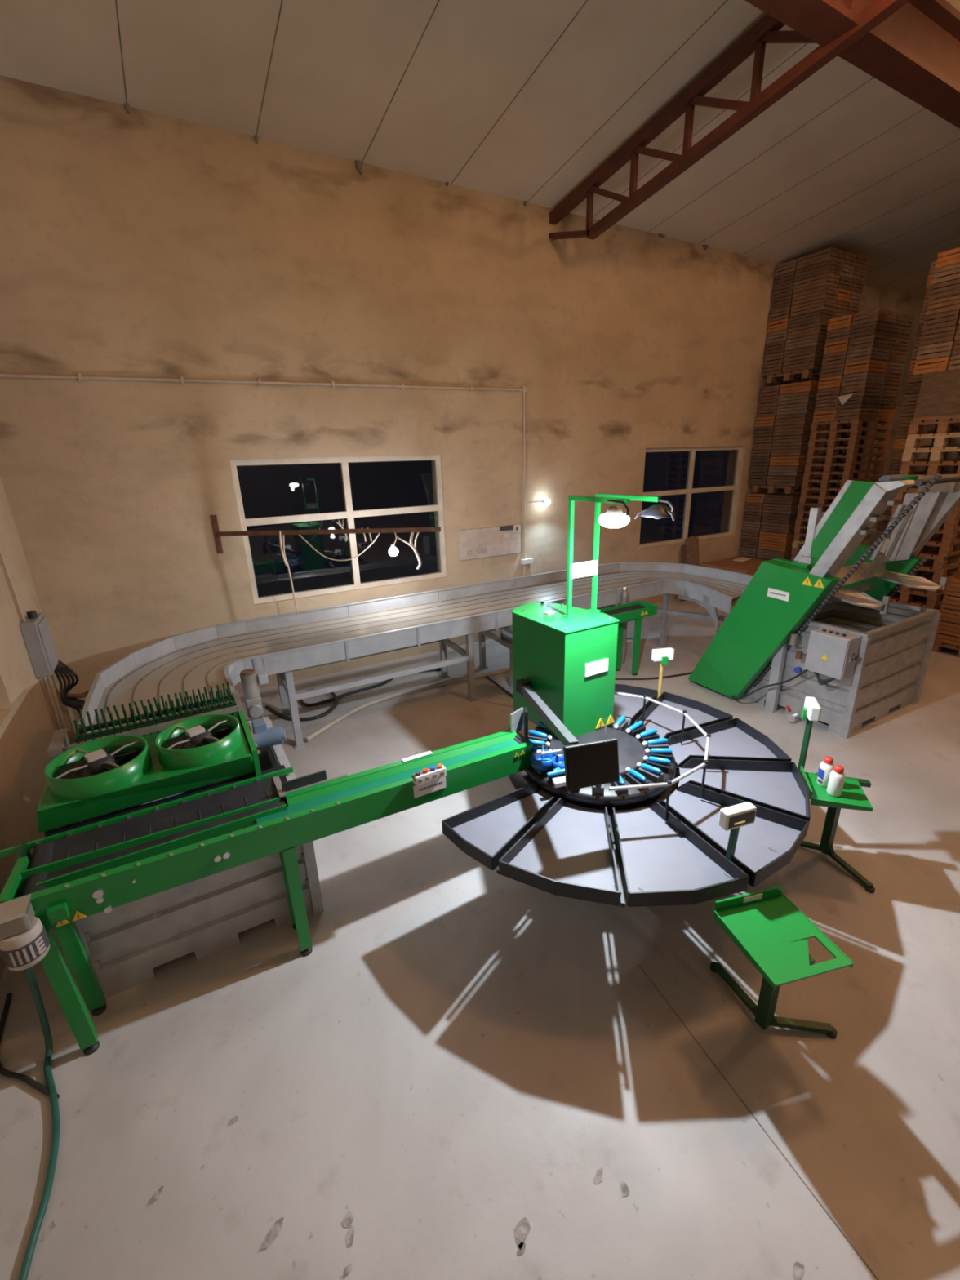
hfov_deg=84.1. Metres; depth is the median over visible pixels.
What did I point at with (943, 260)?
wooden crate
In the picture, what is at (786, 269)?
wooden crate
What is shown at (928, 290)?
wooden crate
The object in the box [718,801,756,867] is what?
indicator
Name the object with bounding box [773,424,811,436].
wooden crate
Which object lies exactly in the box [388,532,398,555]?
hanging bulb
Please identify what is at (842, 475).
wooden pallet
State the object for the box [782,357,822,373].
wooden crate
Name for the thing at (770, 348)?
wooden crate
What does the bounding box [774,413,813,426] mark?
wooden crate
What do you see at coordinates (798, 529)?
wooden pallet
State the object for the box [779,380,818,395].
wooden crate
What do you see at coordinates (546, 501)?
bulb
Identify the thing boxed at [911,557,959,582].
wooden pallet
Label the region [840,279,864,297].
wooden crate
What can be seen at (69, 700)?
cables
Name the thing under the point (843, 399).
paper scrap
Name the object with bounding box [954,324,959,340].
wooden crate
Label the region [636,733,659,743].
roller
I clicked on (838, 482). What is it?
wooden pallet
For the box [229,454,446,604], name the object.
window
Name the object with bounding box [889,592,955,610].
wooden pallet
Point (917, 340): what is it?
wooden crate
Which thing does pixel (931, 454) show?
wooden pallet
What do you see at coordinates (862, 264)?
wooden crate
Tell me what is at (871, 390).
wooden crate
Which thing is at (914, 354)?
wooden crate
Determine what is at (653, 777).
roller
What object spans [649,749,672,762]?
roller
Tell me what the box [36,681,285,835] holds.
dryer
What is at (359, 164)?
trim
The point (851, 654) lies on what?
switch plate
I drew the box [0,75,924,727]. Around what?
wall
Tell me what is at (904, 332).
wooden crate
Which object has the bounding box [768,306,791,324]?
wooden crate
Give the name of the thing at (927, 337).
wooden crate
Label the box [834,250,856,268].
wooden crate
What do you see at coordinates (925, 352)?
wooden crate
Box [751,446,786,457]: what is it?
wooden crate
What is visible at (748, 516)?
wooden crate
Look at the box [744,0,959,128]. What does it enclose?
roof beam
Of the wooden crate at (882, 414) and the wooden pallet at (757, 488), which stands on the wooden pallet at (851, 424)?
the wooden crate at (882, 414)
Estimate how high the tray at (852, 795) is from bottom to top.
0.040 m
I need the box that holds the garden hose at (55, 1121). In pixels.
[17,966,60,1279]
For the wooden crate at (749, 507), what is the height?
0.184 m
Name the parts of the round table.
grip handle, grip handle, grip handle, grip handle, inlet rod, grip handle, inlet plate, grip handle, grip handle, grip handle, grip handle, rail post, grip knob, grip handle, grip handle, grip handle, guard rail, grip handle, grip handle, rail post, rail post, rail post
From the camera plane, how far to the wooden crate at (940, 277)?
7.18 m
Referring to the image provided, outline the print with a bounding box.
[8,935,46,966]
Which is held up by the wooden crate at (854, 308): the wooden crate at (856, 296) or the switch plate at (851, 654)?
the wooden crate at (856, 296)
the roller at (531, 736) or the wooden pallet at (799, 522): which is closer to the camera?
the roller at (531, 736)
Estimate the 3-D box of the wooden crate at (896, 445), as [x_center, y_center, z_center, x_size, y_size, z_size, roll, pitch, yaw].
[8.048,-3.620,9.797,0.389,0.185,0.588,-13,21,-29]
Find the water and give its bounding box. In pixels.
[808,608,894,632]
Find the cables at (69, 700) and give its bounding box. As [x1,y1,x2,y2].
[53,658,89,742]
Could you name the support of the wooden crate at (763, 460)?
on the wooden crate at (764, 471)
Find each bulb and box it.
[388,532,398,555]
[524,498,550,505]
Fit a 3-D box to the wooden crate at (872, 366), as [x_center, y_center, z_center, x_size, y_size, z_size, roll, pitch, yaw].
[6.694,-4.724,9.241,0.588,0.185,0.389,-12,21,-28]
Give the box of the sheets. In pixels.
[912,413,959,421]
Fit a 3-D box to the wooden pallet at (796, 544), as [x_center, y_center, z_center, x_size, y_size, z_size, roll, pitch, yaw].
[6.939,-1.915,10.534,1.200,0.144,0.812,-12,21,-28]
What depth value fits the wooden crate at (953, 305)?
7.28 m
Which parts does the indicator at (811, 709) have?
post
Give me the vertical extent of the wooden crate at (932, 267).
0.184 m
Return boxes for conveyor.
[0,706,537,1055]
[78,561,753,748]
[500,600,657,675]
[688,473,959,698]
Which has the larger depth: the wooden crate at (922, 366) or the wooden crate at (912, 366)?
the wooden crate at (912, 366)
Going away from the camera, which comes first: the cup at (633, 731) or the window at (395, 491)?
the cup at (633, 731)
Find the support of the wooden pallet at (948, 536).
on the wooden pallet at (945, 549)
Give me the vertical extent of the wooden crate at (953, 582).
0.185 m
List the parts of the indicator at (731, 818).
post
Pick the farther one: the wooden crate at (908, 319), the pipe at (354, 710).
the wooden crate at (908, 319)
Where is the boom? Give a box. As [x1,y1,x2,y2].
[515,678,578,746]
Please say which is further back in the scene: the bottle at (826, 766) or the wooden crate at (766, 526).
the wooden crate at (766, 526)
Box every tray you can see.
[441,783,558,870]
[498,797,621,906]
[610,802,749,906]
[613,684,657,725]
[635,691,733,738]
[657,782,808,887]
[666,717,791,765]
[677,758,810,830]
[715,894,852,986]
[805,772,872,807]
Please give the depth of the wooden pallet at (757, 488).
10.80 m
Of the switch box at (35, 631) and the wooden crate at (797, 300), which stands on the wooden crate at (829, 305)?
the wooden crate at (797, 300)
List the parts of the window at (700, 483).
pane, pane, pane, pane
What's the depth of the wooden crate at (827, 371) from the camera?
9.44 m
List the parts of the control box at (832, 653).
door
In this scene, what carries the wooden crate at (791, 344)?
on the wooden crate at (818, 352)
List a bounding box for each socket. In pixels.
[520,557,533,576]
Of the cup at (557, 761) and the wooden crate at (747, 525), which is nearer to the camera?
the cup at (557, 761)
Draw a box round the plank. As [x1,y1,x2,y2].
[680,543,686,601]
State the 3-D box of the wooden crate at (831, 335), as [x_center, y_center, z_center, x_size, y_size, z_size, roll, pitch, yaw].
[6.483,-5.364,9.402,0.588,0.184,0.389,-12,21,-28]
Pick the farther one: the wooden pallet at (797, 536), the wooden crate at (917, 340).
the wooden pallet at (797, 536)
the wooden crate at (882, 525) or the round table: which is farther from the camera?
the wooden crate at (882, 525)
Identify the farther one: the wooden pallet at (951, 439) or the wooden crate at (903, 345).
the wooden crate at (903, 345)
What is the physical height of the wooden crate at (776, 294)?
0.184 m
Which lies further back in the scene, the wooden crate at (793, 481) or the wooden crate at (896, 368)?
the wooden crate at (793, 481)
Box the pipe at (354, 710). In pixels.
[304,666,510,742]
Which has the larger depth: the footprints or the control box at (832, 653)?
the control box at (832, 653)
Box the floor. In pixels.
[0,598,959,1279]
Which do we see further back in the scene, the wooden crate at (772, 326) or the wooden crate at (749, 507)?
the wooden crate at (749, 507)
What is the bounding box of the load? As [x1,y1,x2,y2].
[913,368,959,417]
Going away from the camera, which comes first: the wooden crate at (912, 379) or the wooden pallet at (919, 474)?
the wooden pallet at (919, 474)
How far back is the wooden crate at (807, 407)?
10.12 m
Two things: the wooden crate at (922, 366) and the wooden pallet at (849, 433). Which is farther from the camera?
the wooden pallet at (849, 433)
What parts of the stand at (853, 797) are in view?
panel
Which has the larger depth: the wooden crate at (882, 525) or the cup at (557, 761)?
the wooden crate at (882, 525)
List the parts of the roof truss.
lattice post, lattice post, lattice post, lattice post, lattice post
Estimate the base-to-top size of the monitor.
0.260 m
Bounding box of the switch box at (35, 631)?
[18,610,58,678]
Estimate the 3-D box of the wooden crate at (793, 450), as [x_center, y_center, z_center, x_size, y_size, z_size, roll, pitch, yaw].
[6.130,-3.726,10.479,0.389,0.184,0.588,-12,21,-29]
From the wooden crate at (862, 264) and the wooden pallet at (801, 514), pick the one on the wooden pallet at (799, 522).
the wooden pallet at (801, 514)
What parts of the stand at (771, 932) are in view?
panel, plate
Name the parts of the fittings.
drain handle, pump motor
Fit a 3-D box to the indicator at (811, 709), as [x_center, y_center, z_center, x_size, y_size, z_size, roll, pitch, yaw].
[2.306,0.701,3.775,0.086,0.580,0.193,5,20,19]
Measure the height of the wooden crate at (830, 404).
0.184 m
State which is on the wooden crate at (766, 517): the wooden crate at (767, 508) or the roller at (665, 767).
the wooden crate at (767, 508)
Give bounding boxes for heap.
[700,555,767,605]
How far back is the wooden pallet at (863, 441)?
9.70 m
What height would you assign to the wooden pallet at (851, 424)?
0.144 m
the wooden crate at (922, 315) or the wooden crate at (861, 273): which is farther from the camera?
the wooden crate at (861, 273)
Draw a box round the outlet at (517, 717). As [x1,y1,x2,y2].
[510,706,537,751]
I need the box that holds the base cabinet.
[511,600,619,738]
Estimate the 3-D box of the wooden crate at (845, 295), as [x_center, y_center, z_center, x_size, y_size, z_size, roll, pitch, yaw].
[6.409,-6.288,9.829,0.389,0.185,0.588,-12,21,-28]
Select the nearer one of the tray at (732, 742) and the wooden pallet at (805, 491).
the tray at (732, 742)
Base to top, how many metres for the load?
0.564 m
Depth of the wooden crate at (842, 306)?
9.66 m
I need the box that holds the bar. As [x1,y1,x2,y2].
[210,515,440,553]
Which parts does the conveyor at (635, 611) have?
frame, leg, leg, plate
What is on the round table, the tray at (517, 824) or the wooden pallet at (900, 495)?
the tray at (517, 824)
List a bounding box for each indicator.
[651,647,674,697]
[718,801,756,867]
[797,696,821,771]
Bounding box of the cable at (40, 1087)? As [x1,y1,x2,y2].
[0,992,59,1098]
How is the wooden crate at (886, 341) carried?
on the wooden crate at (882, 354)
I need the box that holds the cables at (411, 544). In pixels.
[278,527,421,611]
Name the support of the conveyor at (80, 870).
on the floor
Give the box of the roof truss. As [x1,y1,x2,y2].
[548,0,911,239]
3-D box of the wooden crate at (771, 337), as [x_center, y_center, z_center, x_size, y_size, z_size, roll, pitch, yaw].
[5.905,-5.833,10.284,0.588,0.184,0.389,-13,21,-29]
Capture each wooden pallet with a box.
[752,483,817,493]
[765,368,837,384]
[790,555,796,560]
[791,538,869,548]
[791,547,801,555]
[793,532,871,540]
[794,524,808,533]
[795,517,808,525]
[796,507,828,518]
[797,499,833,511]
[799,492,837,504]
[800,484,841,496]
[801,477,879,488]
[803,469,884,479]
[804,461,884,471]
[805,453,887,463]
[807,444,888,455]
[808,436,889,447]
[809,419,893,431]
[809,428,892,439]
[886,533,959,556]
[888,513,959,530]
[888,521,959,543]
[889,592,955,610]
[891,503,959,516]
[893,486,929,500]
[895,587,951,606]
[899,460,959,475]
[900,569,955,594]
[902,446,959,462]
[905,432,959,448]
[906,473,956,488]
[907,417,959,435]
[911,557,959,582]
[915,545,959,568]
[931,634,959,657]
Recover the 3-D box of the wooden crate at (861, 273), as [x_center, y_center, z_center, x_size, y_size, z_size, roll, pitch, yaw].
[6.752,-6.721,9.906,0.389,0.184,0.588,-12,21,-28]
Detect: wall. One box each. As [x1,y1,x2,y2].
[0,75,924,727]
[0,475,75,980]
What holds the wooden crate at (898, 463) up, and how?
on the wooden crate at (890, 472)
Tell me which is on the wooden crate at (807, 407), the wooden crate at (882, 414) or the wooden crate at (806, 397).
the wooden crate at (806, 397)
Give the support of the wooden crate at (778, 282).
on the wooden crate at (776, 294)
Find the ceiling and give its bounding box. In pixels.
[0,0,959,298]
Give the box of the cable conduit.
[0,373,528,559]
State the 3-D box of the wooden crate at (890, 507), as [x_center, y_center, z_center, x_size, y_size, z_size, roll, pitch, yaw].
[8.091,-2.559,10.165,0.389,0.184,0.588,-12,21,-28]
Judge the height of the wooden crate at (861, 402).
0.184 m
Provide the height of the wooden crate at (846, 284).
0.184 m
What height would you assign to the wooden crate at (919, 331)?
0.184 m
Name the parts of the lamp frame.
post, cross plate, post, arm, work lamp, lamp shade, arm, work lamp, lamp shade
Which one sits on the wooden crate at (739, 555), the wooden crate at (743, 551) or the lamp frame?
the wooden crate at (743, 551)
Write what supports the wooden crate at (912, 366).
on the wooden crate at (912, 379)
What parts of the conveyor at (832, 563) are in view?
name plate, guide post, guide post, rail, carriage plate, fork arm, lift plate, head motor, lift rod, fork arm, drive chain, rail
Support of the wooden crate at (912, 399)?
on the wooden crate at (908, 411)
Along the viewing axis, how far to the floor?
2.63 m
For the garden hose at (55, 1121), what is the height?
0.869 m
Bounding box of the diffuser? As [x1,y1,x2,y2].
[598,512,630,528]
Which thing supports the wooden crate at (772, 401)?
on the wooden crate at (767, 411)
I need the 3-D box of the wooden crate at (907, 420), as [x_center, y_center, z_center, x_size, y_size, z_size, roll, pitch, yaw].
[8.040,-3.975,9.678,0.389,0.184,0.588,-13,21,-29]
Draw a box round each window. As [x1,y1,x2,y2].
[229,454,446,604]
[639,445,742,548]
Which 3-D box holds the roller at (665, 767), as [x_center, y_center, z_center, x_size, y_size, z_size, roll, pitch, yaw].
[1.249,0.880,3.717,0.149,0.055,0.074,10,22,31]
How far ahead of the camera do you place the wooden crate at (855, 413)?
9.35 m
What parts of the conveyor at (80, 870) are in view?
plate, mounting plate, drive motor, leg, leg, rail, panel, rail, apron plate, panel, leg, leg, name plate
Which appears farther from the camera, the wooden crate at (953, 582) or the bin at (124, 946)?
the wooden crate at (953, 582)
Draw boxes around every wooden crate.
[738,546,766,557]
[738,555,756,558]
[740,537,773,548]
[741,528,775,539]
[742,511,762,521]
[742,520,762,530]
[744,502,764,512]
[746,492,781,503]
[747,475,772,485]
[749,466,777,475]
[750,455,786,466]
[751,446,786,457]
[752,436,782,447]
[754,426,782,437]
[755,416,780,427]
[755,548,791,559]
[756,405,779,417]
[758,395,778,407]
[758,540,792,552]
[759,384,780,397]
[759,531,795,542]
[760,521,795,533]
[761,362,783,376]
[761,512,797,524]
[762,503,798,514]
[763,351,784,366]
[764,340,795,355]
[764,493,800,504]
[766,329,798,345]
[766,475,803,486]
[767,318,798,334]
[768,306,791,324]
[768,455,807,466]
[768,465,805,475]
[770,294,792,314]
[770,445,808,456]
[771,282,801,302]
[771,435,809,446]
[773,271,801,291]
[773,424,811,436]
[774,258,796,279]
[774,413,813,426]
[776,402,818,416]
[777,391,817,405]
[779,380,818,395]
[782,346,825,362]
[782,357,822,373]
[784,333,826,351]
[786,321,828,341]
[787,310,834,330]
[790,297,836,319]
[791,285,838,307]
[792,272,839,295]
[794,260,841,284]
[795,247,843,271]
[812,409,836,422]
[814,398,839,411]
[815,386,840,400]
[817,375,859,389]
[819,363,860,379]
[821,351,862,368]
[822,312,846,326]
[823,300,847,318]
[823,338,862,355]
[825,326,850,344]
[826,314,863,333]
[828,275,852,294]
[831,263,853,280]
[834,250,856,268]
[835,288,850,304]
[835,302,859,316]
[835,408,878,421]
[836,395,879,409]
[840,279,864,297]
[840,383,882,397]
[841,372,885,386]
[843,359,887,376]
[844,346,889,364]
[847,254,868,271]
[848,291,862,306]
[848,321,893,340]
[848,333,892,352]
[852,266,866,283]
[852,307,897,327]
[862,361,905,376]
[862,373,902,387]
[874,530,884,540]
[875,408,895,419]
[876,337,910,353]
[876,520,888,530]
[878,324,911,342]
[878,396,897,408]
[880,385,899,398]
[881,511,891,520]
[884,505,892,511]
[886,349,906,365]
[887,470,916,475]
[888,459,917,470]
[890,448,919,459]
[893,312,914,329]
[893,438,925,449]
[894,426,926,438]
[897,416,927,427]
[900,404,916,417]
[901,393,919,405]
[904,382,921,395]
[906,371,922,383]
[908,355,952,372]
[911,347,937,360]
[913,355,951,375]
[914,333,937,348]
[915,324,936,337]
[915,341,954,363]
[918,311,938,324]
[919,325,957,347]
[921,299,940,312]
[922,309,959,333]
[924,286,959,300]
[925,293,959,318]
[926,271,954,288]
[928,257,959,275]
[928,278,959,302]
[931,262,959,287]
[934,247,959,274]
[934,623,959,646]
[937,616,959,632]
[939,603,959,619]
[942,591,959,606]
[945,574,959,592]
[947,355,959,370]
[951,339,959,355]
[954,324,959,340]
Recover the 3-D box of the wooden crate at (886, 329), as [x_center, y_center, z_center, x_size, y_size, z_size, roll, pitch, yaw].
[6.674,-5.258,9.069,0.588,0.184,0.389,-12,21,-28]
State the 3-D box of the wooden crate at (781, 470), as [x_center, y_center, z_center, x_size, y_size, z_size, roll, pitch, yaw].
[6.150,-3.376,10.613,0.389,0.184,0.588,-12,21,-27]
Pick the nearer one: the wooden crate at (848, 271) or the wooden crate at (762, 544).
the wooden crate at (848, 271)
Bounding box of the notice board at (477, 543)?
[457,524,520,560]
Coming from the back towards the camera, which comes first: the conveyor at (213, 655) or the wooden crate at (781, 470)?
the wooden crate at (781, 470)
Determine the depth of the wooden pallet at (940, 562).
7.94 m
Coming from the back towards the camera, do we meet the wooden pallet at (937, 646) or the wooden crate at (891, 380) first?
the wooden crate at (891, 380)
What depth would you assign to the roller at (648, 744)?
3.93 m
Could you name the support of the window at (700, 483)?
in the wall at (140, 242)
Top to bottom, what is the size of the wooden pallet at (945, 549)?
0.187 m
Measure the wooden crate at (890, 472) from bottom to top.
0.184 m
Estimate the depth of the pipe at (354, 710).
6.75 m
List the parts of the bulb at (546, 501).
bracket arm, glass bulb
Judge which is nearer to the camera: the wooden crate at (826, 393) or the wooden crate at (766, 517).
the wooden crate at (826, 393)
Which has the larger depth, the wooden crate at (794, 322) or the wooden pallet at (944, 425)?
the wooden crate at (794, 322)
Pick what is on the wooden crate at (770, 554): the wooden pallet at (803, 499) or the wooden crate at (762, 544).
the wooden crate at (762, 544)
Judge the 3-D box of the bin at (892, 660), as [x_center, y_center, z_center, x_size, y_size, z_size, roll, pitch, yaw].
[4.168,0.199,6.166,1.552,1.128,1.137,-12,21,-28]
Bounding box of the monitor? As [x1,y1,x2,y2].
[563,737,619,791]
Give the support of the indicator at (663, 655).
on the round table
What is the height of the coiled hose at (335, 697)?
0.090 m
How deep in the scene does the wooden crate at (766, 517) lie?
10.78 m
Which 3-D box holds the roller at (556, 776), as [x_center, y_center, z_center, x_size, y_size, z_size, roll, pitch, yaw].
[0.546,0.926,3.647,0.074,0.055,0.149,16,26,42]
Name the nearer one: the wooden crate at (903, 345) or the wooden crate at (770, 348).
the wooden crate at (903, 345)
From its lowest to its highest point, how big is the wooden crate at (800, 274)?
0.184 m
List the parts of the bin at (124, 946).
corner post, corner post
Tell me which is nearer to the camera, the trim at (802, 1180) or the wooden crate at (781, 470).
the trim at (802, 1180)
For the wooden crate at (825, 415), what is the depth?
9.69 m
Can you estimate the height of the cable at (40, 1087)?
0.022 m
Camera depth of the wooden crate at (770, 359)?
10.27 m
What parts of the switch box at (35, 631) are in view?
box door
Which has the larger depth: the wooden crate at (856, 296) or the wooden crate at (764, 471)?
the wooden crate at (764, 471)
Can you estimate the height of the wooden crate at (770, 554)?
0.184 m
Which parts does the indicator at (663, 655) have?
post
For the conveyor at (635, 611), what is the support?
on the floor
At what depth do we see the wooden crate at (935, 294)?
7.22 m
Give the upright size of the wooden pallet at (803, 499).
0.144 m
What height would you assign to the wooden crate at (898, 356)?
0.184 m
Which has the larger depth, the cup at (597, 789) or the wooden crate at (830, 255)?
the wooden crate at (830, 255)
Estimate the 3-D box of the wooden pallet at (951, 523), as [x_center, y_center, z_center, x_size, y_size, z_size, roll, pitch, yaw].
[7.074,-1.872,8.191,1.200,0.187,0.812,-12,21,-27]
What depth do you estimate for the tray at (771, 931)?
2.52 m
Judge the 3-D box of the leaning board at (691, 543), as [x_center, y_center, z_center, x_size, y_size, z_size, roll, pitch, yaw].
[4.325,-1.476,10.863,0.471,1.277,0.198,-12,21,-28]
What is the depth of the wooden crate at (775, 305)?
9.97 m
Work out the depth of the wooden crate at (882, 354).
9.04 m
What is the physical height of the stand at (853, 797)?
0.725 m
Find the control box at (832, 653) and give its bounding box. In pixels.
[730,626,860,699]
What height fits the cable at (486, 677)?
0.024 m
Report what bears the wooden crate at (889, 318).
on the wooden crate at (886, 329)
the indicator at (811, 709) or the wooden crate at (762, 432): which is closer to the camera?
the indicator at (811, 709)
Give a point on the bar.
(217, 534)
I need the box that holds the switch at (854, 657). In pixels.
[851,654,857,660]
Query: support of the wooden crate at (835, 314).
on the wooden crate
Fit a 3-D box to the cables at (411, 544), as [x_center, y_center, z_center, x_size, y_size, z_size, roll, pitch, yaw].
[-1.542,-0.803,6.472,1.718,1.106,0.090,-1,19,4]
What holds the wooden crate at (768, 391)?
on the wooden crate at (772, 401)
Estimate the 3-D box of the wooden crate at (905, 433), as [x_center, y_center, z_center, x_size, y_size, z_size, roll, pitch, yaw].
[8.054,-3.801,9.746,0.389,0.184,0.588,-12,21,-28]
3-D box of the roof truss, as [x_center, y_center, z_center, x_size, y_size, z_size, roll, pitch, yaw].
[2.342,-5.409,5.331,0.112,1.264,5.330,-12,21,-28]
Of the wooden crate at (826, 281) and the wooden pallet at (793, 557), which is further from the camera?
the wooden pallet at (793, 557)
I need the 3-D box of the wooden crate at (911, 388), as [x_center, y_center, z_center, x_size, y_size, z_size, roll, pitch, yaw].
[8.032,-4.510,9.507,0.389,0.184,0.588,-12,21,-28]
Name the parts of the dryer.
leg, roller bearing plate, roller bearing plate, drive motor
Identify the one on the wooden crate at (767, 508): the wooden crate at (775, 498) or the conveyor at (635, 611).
the wooden crate at (775, 498)
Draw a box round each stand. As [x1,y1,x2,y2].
[710,885,853,1038]
[800,765,875,893]
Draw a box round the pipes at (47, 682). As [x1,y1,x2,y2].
[0,546,66,729]
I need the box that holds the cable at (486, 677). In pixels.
[485,675,512,728]
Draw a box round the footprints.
[40,1115,804,1279]
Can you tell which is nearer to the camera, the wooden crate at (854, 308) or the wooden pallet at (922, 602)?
the wooden pallet at (922, 602)
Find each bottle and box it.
[817,755,834,786]
[826,764,845,796]
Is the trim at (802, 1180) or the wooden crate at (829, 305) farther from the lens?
the wooden crate at (829, 305)
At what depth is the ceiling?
5.47 m
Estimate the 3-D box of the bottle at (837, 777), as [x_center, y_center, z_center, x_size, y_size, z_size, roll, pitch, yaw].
[2.357,0.926,3.516,0.084,0.205,0.084,-12,21,-28]
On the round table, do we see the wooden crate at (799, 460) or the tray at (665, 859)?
the tray at (665, 859)
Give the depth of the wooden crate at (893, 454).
9.93 m
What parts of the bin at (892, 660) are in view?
corner post, corner post, corner post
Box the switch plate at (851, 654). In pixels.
[848,651,855,662]
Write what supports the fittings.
attached to the conveyor at (832, 563)
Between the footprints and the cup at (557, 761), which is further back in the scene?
the cup at (557, 761)
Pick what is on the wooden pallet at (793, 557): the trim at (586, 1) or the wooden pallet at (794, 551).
the wooden pallet at (794, 551)
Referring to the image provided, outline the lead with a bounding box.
[615,671,692,679]
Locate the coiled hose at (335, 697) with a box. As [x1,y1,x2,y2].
[265,667,440,721]
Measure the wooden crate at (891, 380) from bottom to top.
0.184 m
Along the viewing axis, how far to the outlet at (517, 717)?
3.93 m
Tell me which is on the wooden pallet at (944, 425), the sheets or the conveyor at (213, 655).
the sheets
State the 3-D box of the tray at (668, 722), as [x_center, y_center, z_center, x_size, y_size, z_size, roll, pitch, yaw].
[1.623,0.670,4.585,0.815,0.089,0.657,-12,21,-28]
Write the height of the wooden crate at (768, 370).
0.184 m
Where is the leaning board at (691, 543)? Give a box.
[684,535,699,565]
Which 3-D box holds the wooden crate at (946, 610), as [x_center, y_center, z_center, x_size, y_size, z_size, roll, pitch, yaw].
[6.956,-0.436,7.622,0.588,0.185,0.389,-12,21,-28]
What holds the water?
in the bin at (892, 660)
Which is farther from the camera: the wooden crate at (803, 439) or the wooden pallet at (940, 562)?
the wooden crate at (803, 439)
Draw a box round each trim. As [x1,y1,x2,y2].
[115,0,959,293]
[124,103,708,249]
[478,699,879,1279]
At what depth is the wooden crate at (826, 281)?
9.43 m
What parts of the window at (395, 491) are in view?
pane, pane, pane, pane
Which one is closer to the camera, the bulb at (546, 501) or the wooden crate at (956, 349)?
the wooden crate at (956, 349)
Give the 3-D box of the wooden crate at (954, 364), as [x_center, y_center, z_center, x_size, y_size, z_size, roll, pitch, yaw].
[6.801,-3.804,7.290,0.588,0.184,0.389,-12,21,-28]
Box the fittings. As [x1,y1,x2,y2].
[764,632,803,721]
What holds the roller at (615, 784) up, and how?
on the round table
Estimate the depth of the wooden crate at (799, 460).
10.43 m
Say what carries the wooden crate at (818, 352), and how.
on the wooden crate at (794, 366)
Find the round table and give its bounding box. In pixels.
[441,684,810,907]
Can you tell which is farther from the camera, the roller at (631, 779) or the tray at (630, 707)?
the tray at (630, 707)
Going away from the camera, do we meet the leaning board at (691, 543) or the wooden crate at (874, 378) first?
the wooden crate at (874, 378)
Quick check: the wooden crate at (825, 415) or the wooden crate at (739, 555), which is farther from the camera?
the wooden crate at (739, 555)
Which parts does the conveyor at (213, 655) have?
guard panel, guard panel, guard panel, guard panel, guard panel, skirt panel, skirt panel, guard panel, skirt panel, skirt panel, skirt panel, gear motor, skirt panel, leg, leg, guard panel, skirt panel, skirt panel, guard panel, leg, skirt panel, leg, guard panel, leg, leg, skirt panel, guard panel, skirt panel, guard panel, guard panel, skirt panel, leg, guard panel, skirt panel, skirt panel, skirt panel, guard panel, skirt panel, guard panel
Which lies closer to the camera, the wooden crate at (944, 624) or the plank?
the wooden crate at (944, 624)
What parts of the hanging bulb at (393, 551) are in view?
glass bulb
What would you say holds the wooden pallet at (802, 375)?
on the wooden crate at (811, 385)
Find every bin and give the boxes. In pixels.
[59,715,324,1003]
[746,596,941,738]
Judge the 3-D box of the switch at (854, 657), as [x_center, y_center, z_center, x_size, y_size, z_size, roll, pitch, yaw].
[3.652,0.169,5.199,0.055,0.055,0.037,-12,21,-28]
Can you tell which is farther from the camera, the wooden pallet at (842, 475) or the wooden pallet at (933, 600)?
the wooden pallet at (842, 475)
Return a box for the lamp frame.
[561,493,675,617]
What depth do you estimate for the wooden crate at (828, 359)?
9.39 m
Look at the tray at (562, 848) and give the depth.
3.11 m
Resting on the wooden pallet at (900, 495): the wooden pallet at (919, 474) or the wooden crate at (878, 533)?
the wooden pallet at (919, 474)
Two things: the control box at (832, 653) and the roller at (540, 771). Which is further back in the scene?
the control box at (832, 653)
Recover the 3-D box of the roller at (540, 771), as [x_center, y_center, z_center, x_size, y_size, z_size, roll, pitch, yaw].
[0.466,0.893,3.751,0.149,0.055,0.074,-11,21,-26]
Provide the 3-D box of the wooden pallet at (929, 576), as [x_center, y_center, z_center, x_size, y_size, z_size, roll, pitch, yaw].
[7.099,-0.985,8.509,1.200,0.187,0.812,-12,21,-28]
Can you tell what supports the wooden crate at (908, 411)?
on the wooden crate at (907, 420)
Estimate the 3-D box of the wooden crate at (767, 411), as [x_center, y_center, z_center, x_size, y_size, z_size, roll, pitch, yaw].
[5.941,-4.589,10.711,0.588,0.184,0.389,-12,21,-29]
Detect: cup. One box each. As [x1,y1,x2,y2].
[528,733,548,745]
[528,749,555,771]
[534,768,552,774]
[535,725,553,737]
[537,745,545,749]
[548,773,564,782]
[551,754,564,769]
[591,784,604,794]
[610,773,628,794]
[612,719,628,731]
[625,724,645,737]
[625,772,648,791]
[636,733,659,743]
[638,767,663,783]
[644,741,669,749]
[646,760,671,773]
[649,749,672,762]
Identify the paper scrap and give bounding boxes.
[838,393,853,404]
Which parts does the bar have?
bracket plate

